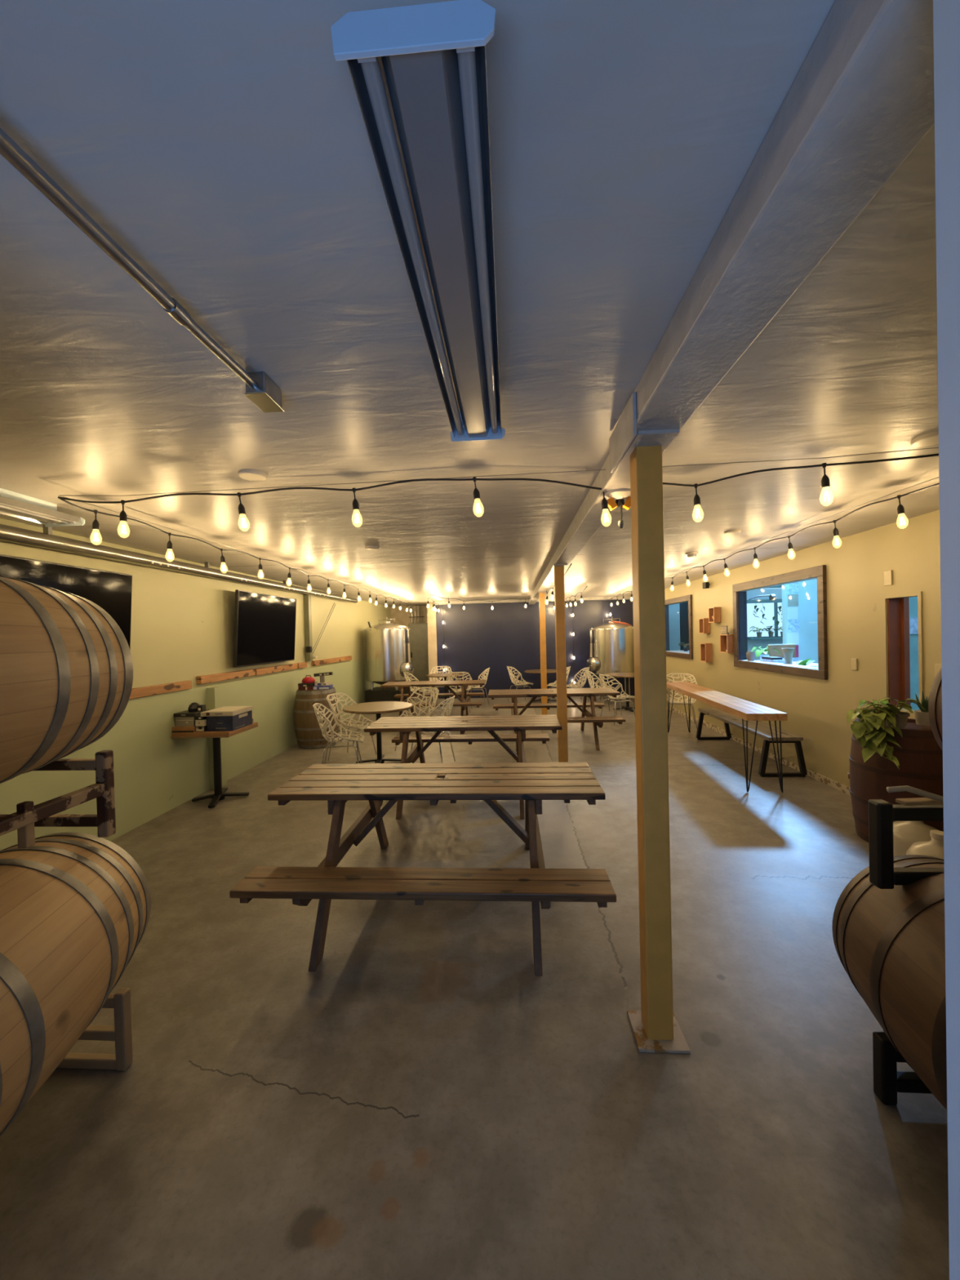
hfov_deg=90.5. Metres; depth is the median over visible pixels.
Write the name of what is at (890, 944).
barrel
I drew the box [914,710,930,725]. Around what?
pot
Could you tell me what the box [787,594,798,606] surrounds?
paper notice
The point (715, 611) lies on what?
box shelf
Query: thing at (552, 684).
chair
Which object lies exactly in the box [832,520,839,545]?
socket
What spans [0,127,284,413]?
conduit
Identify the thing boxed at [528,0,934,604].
beam
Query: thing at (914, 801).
wooden paddle
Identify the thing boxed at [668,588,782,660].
wall
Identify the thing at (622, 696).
chair
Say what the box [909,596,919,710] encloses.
wall
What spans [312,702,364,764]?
chair
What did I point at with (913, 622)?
notice
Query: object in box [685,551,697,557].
smoke detector
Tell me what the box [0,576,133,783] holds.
barrel
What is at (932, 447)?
string light
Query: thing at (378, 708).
round table
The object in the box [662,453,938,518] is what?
string light
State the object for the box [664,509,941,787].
wall
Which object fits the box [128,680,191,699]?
trim
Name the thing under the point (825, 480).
socket
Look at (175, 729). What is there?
cardboard box
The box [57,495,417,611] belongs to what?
string light
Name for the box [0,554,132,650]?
television
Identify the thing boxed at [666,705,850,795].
baseboard
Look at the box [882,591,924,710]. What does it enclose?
door frame
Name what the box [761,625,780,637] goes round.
plant
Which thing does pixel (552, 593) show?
string light
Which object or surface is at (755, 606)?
vine
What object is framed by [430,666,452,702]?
chair
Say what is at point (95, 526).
bulb
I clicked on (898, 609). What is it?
door
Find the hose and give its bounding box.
[886,785,943,801]
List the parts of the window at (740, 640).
sill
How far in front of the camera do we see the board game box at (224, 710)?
4.80 m
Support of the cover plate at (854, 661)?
attached to the wall at (816, 709)
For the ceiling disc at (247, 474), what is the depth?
2.44 m
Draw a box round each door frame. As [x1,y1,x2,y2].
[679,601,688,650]
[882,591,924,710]
[933,0,959,1279]
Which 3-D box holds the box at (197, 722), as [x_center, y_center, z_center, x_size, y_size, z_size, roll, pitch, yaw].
[-2.781,0.825,4.794,0.100,0.060,0.142,-1,1,4]
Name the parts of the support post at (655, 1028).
cap plate, plate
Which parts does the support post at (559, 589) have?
cap plate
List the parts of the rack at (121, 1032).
cross rail, cross rail, cross rail, post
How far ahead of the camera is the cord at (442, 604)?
12.22 m
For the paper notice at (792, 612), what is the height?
0.190 m
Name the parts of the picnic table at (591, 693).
leg, seat, leg, leg, seat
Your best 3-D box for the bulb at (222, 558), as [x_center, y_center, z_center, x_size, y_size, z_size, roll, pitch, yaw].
[-2.147,-0.661,3.989,0.056,0.206,0.054,-1,1,4]
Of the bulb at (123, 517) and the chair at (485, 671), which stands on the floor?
the chair at (485, 671)
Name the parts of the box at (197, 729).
printed panel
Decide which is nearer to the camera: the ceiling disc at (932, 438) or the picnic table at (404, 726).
the ceiling disc at (932, 438)
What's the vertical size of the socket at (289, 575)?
0.205 m
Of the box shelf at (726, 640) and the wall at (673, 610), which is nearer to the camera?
the box shelf at (726, 640)
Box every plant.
[678,642,688,651]
[748,626,768,637]
[751,646,781,658]
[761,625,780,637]
[774,626,782,636]
[795,657,815,665]
[857,698,888,711]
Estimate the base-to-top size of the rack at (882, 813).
0.300 m
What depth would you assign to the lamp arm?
7.13 m
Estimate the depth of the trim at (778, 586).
9.24 m
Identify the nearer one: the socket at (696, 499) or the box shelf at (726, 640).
the socket at (696, 499)
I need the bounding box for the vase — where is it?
[781,648,794,664]
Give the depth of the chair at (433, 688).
7.06 m
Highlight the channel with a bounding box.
[303,594,335,661]
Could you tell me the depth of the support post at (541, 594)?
8.65 m
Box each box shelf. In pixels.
[698,617,710,633]
[700,643,712,662]
[708,606,720,622]
[720,634,733,653]
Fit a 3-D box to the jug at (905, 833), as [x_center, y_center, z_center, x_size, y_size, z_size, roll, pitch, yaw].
[2.929,1.349,3.201,0.300,0.385,0.300,-1,1,4]
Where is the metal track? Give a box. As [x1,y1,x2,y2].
[0,524,357,603]
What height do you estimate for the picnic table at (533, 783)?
0.750 m
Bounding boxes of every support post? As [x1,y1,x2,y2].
[537,591,547,715]
[551,564,568,762]
[617,428,690,1053]
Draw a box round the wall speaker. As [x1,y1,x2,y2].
[702,582,710,588]
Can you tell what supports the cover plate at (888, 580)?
attached to the wall at (816, 709)
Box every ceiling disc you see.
[238,469,266,481]
[364,545,379,550]
[724,528,741,534]
[910,431,938,447]
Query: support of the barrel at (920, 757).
on the floor
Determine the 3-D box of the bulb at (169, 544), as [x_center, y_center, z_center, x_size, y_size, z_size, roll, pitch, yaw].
[-2.217,-0.661,3.401,0.056,0.206,0.054,-1,1,4]
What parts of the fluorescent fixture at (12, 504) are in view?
plate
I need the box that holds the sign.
[720,625,728,634]
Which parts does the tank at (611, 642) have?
leg, leg, leg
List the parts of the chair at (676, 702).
leg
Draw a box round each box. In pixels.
[172,725,195,732]
[173,709,209,716]
[175,716,194,726]
[194,715,206,719]
[194,719,206,726]
[195,725,206,732]
[200,706,253,716]
[206,710,252,731]
[297,681,317,686]
[297,685,313,690]
[313,684,333,689]
[314,681,331,685]
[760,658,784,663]
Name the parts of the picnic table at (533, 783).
leg, leg, seat, leg, leg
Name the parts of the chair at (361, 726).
leg, leg, seat frame, leg, leg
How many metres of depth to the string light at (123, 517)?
2.51 m
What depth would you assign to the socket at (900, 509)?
2.89 m
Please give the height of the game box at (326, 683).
0.038 m
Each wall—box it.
[0,518,391,850]
[390,599,635,698]
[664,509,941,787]
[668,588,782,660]
[782,578,817,663]
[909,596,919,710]
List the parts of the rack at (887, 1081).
post, cross rail, cross rail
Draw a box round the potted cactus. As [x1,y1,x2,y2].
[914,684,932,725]
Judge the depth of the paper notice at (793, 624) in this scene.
7.50 m
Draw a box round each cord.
[442,604,444,668]
[572,600,575,683]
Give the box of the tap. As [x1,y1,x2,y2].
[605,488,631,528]
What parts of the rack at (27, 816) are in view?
cross rail, rail, cross rail, post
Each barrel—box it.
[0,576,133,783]
[0,831,151,1136]
[293,687,339,749]
[831,854,946,1110]
[847,718,943,842]
[928,667,942,751]
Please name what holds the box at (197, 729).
on the pedestal table at (220, 794)
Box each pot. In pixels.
[746,649,755,660]
[885,711,910,727]
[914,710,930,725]
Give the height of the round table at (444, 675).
0.745 m
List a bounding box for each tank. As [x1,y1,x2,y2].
[364,617,413,702]
[587,616,634,703]
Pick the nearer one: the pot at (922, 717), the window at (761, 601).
the pot at (922, 717)
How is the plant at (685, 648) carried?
on the trim
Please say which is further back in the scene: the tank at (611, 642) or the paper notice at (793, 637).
the tank at (611, 642)
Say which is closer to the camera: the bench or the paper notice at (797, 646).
the bench
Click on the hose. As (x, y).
(905, 788)
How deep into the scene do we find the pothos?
3.40 m
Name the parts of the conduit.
plate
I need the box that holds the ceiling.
[0,0,939,606]
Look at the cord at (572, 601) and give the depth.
12.01 m
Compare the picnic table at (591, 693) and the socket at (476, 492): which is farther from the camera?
the picnic table at (591, 693)
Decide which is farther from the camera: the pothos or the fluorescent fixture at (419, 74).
the pothos
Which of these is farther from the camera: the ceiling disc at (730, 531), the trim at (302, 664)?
the trim at (302, 664)
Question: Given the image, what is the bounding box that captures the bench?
[695,708,807,777]
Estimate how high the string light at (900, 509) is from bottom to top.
0.245 m
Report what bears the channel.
attached to the wall at (182, 625)
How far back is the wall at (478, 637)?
12.28 m
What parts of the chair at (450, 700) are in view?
leg, leg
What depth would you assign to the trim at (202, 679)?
5.58 m
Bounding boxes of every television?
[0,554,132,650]
[232,589,296,667]
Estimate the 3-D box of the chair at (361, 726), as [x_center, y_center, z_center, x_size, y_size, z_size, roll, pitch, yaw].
[-1.769,1.173,6.505,0.563,0.870,0.555,-1,1,18]
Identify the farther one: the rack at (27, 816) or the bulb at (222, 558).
the bulb at (222, 558)
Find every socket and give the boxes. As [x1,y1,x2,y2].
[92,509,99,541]
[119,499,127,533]
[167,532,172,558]
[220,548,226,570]
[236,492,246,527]
[258,557,262,576]
[287,567,291,584]
[352,488,359,523]
[472,476,480,512]
[601,492,608,522]
[693,483,700,518]
[702,565,706,580]
[723,558,728,573]
[753,547,757,565]
[787,535,792,556]
[821,462,830,501]
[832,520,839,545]
[897,494,905,524]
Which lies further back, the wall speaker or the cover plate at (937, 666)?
the wall speaker
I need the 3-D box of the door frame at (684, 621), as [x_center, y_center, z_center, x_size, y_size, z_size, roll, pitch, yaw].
[4.615,0.263,10.637,0.060,2.300,0.600,-1,1,4]
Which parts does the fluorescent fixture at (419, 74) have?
plate, plate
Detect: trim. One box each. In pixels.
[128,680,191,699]
[196,668,255,684]
[255,663,297,675]
[295,662,307,668]
[311,655,351,666]
[434,595,632,604]
[764,585,782,588]
[909,630,911,706]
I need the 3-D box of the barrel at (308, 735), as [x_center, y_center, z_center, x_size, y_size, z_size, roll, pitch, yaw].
[-2.525,1.190,7.369,0.669,0.870,0.669,-1,1,34]
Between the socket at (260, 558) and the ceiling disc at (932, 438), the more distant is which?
the socket at (260, 558)
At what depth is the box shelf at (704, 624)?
7.78 m
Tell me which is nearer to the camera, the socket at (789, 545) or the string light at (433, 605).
the socket at (789, 545)
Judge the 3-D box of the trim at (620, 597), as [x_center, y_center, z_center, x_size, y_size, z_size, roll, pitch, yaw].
[1.423,-1.002,12.072,5.170,0.070,0.300,-1,1,4]
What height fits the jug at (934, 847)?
0.385 m
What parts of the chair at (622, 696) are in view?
seat frame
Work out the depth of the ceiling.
1.24 m
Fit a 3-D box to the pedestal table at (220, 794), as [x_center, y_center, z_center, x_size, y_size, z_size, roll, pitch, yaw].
[-2.729,1.283,4.958,0.590,0.750,0.561,-1,1,4]
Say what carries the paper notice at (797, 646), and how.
attached to the wall at (807, 595)
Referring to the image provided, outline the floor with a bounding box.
[0,695,949,1279]
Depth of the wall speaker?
7.74 m
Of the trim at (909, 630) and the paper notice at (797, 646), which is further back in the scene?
the paper notice at (797, 646)
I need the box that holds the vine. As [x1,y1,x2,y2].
[753,602,782,629]
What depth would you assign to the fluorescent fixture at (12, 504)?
2.79 m
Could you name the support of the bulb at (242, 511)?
attached to the string light at (123, 517)
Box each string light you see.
[57,469,605,533]
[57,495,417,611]
[426,594,439,611]
[432,595,531,608]
[546,563,572,603]
[550,586,586,608]
[606,476,939,605]
[662,447,938,466]
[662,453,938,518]
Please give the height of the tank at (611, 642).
1.991 m
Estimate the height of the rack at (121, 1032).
0.300 m
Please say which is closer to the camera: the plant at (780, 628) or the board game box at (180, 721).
the board game box at (180, 721)
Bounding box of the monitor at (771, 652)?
[768,644,795,659]
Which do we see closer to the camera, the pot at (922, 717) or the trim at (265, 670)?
the pot at (922, 717)
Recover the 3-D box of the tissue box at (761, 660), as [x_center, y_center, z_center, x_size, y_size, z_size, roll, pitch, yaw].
[3.883,0.284,6.334,0.140,0.055,0.340,-1,1,4]
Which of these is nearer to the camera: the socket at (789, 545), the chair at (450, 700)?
the socket at (789, 545)
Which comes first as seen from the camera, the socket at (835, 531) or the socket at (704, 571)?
the socket at (835, 531)
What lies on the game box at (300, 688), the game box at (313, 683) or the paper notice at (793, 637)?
the game box at (313, 683)
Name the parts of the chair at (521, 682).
seat frame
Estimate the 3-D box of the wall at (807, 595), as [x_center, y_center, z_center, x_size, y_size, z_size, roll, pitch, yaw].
[7.167,0.164,7.429,4.640,2.450,0.120,-1,1,4]
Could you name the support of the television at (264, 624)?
attached to the wall at (182, 625)
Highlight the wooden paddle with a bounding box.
[895,797,943,805]
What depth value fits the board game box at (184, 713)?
4.74 m
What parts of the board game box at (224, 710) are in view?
printed panel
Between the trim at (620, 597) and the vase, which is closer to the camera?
the vase
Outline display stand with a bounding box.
[313,671,333,682]
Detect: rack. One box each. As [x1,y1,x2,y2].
[0,750,115,848]
[57,987,133,1071]
[868,799,944,888]
[872,1031,932,1105]
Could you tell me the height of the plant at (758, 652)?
0.213 m
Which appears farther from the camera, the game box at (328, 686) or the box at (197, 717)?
the game box at (328, 686)
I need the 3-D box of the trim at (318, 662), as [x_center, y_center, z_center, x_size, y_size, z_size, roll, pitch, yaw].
[-2.797,0.388,9.114,0.055,0.085,1.930,-1,1,4]
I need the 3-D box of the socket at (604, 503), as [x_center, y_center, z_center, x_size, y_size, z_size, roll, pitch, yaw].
[0.667,-0.703,2.522,0.056,0.206,0.054,-1,1,4]
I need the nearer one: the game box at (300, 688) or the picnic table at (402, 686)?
the game box at (300, 688)
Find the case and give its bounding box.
[761,656,782,659]
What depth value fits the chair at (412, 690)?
10.21 m
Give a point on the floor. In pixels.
(418, 1103)
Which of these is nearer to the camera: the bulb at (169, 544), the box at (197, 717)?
the bulb at (169, 544)
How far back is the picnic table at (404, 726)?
4.91 m
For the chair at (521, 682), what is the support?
on the floor
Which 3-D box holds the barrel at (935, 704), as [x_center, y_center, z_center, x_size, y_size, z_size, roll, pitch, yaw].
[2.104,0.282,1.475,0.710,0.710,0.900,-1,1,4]
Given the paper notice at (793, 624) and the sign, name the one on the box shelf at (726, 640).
the sign
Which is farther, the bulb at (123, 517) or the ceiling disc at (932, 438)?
the bulb at (123, 517)
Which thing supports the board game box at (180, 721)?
on the cardboard box at (175, 729)
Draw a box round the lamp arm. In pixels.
[748,594,775,599]
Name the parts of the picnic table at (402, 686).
leg, leg, seat, seat, leg, leg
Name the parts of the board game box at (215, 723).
printed panel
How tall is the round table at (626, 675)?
0.745 m
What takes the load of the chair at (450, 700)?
on the floor
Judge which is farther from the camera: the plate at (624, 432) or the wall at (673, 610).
the wall at (673, 610)
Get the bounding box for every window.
[665,594,693,659]
[732,564,827,679]
[746,599,782,639]
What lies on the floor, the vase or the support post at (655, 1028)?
the support post at (655, 1028)
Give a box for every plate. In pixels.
[608,392,636,472]
[851,657,857,670]
[884,569,893,586]
[934,663,941,677]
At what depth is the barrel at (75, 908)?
1.45 m
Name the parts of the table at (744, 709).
leg, leg, leg, leg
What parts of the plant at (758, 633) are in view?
pot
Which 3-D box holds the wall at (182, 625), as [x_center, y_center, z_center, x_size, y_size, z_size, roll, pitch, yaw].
[-2.992,0.380,7.417,0.380,2.510,13.580,-1,1,4]
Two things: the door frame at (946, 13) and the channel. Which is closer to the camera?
the door frame at (946, 13)
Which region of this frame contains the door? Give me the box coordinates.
[887,597,910,707]
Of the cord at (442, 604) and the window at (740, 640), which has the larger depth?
the cord at (442, 604)
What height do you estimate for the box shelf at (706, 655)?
0.305 m
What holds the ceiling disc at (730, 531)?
attached to the ceiling
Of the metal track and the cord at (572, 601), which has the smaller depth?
the metal track
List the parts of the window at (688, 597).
sill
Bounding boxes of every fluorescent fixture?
[0,488,84,527]
[330,0,505,442]
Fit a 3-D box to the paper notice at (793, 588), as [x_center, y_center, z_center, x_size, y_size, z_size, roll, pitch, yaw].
[4.923,-0.823,7.495,0.180,0.190,0.004,-1,1,4]
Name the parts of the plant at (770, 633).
pot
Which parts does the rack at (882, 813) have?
post, cross rail, cross rail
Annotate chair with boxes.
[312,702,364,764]
[326,692,377,760]
[395,687,439,751]
[403,671,432,711]
[410,695,455,763]
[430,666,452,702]
[445,671,471,712]
[467,667,489,706]
[506,666,533,702]
[546,666,570,702]
[566,666,589,702]
[585,670,617,715]
[599,674,635,724]
[666,673,697,728]
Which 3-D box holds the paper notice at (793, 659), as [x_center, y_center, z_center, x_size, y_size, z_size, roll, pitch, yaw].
[4.952,0.377,7.509,0.180,0.190,0.004,-1,1,4]
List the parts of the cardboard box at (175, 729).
printed panel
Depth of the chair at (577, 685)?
10.32 m
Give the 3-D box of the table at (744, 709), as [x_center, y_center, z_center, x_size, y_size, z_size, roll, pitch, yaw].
[3.001,1.100,6.193,0.378,0.802,3.050,-1,1,7]
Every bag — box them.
[187,702,205,711]
[302,675,315,683]
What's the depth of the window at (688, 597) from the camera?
9.01 m
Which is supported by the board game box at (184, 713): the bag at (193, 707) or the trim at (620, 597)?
the bag at (193, 707)
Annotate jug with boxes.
[893,821,937,857]
[906,830,943,859]
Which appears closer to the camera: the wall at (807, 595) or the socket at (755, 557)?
the socket at (755, 557)
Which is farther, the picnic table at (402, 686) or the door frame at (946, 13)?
the picnic table at (402, 686)
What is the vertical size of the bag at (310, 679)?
0.115 m
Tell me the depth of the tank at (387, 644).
10.50 m
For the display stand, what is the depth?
7.27 m
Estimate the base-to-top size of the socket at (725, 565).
0.205 m
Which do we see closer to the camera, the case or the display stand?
the case
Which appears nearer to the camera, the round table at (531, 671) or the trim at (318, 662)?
the trim at (318, 662)
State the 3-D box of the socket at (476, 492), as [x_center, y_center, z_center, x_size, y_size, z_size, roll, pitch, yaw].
[-0.009,-0.723,2.404,0.056,0.205,0.054,-1,1,4]
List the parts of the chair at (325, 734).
leg, leg, seat frame, leg, leg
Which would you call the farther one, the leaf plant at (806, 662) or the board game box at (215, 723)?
the leaf plant at (806, 662)
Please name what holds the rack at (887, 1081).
on the floor
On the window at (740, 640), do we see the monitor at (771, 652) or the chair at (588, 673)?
the monitor at (771, 652)
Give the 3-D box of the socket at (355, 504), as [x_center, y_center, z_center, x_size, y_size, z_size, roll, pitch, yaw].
[-0.648,-0.696,2.505,0.056,0.206,0.055,-1,1,4]
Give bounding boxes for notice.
[786,582,799,594]
[786,607,798,619]
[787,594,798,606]
[787,619,799,631]
[787,632,799,644]
[791,657,799,661]
[795,644,798,657]
[909,617,918,634]
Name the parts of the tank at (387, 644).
leg, frame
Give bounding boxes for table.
[170,722,257,808]
[229,761,616,976]
[342,701,413,763]
[364,714,562,819]
[380,680,485,715]
[426,672,464,706]
[488,687,625,751]
[524,669,555,702]
[604,672,635,711]
[666,681,787,792]
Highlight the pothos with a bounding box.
[846,697,924,768]
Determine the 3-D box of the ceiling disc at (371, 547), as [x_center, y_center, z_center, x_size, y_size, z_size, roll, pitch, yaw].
[-1.027,-0.879,4.552,0.136,0.021,0.136,-1,1,4]
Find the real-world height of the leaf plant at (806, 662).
0.110 m
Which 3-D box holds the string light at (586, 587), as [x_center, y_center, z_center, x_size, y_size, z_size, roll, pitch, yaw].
[1.885,-0.818,10.151,0.174,0.287,3.721,-1,1,-2]

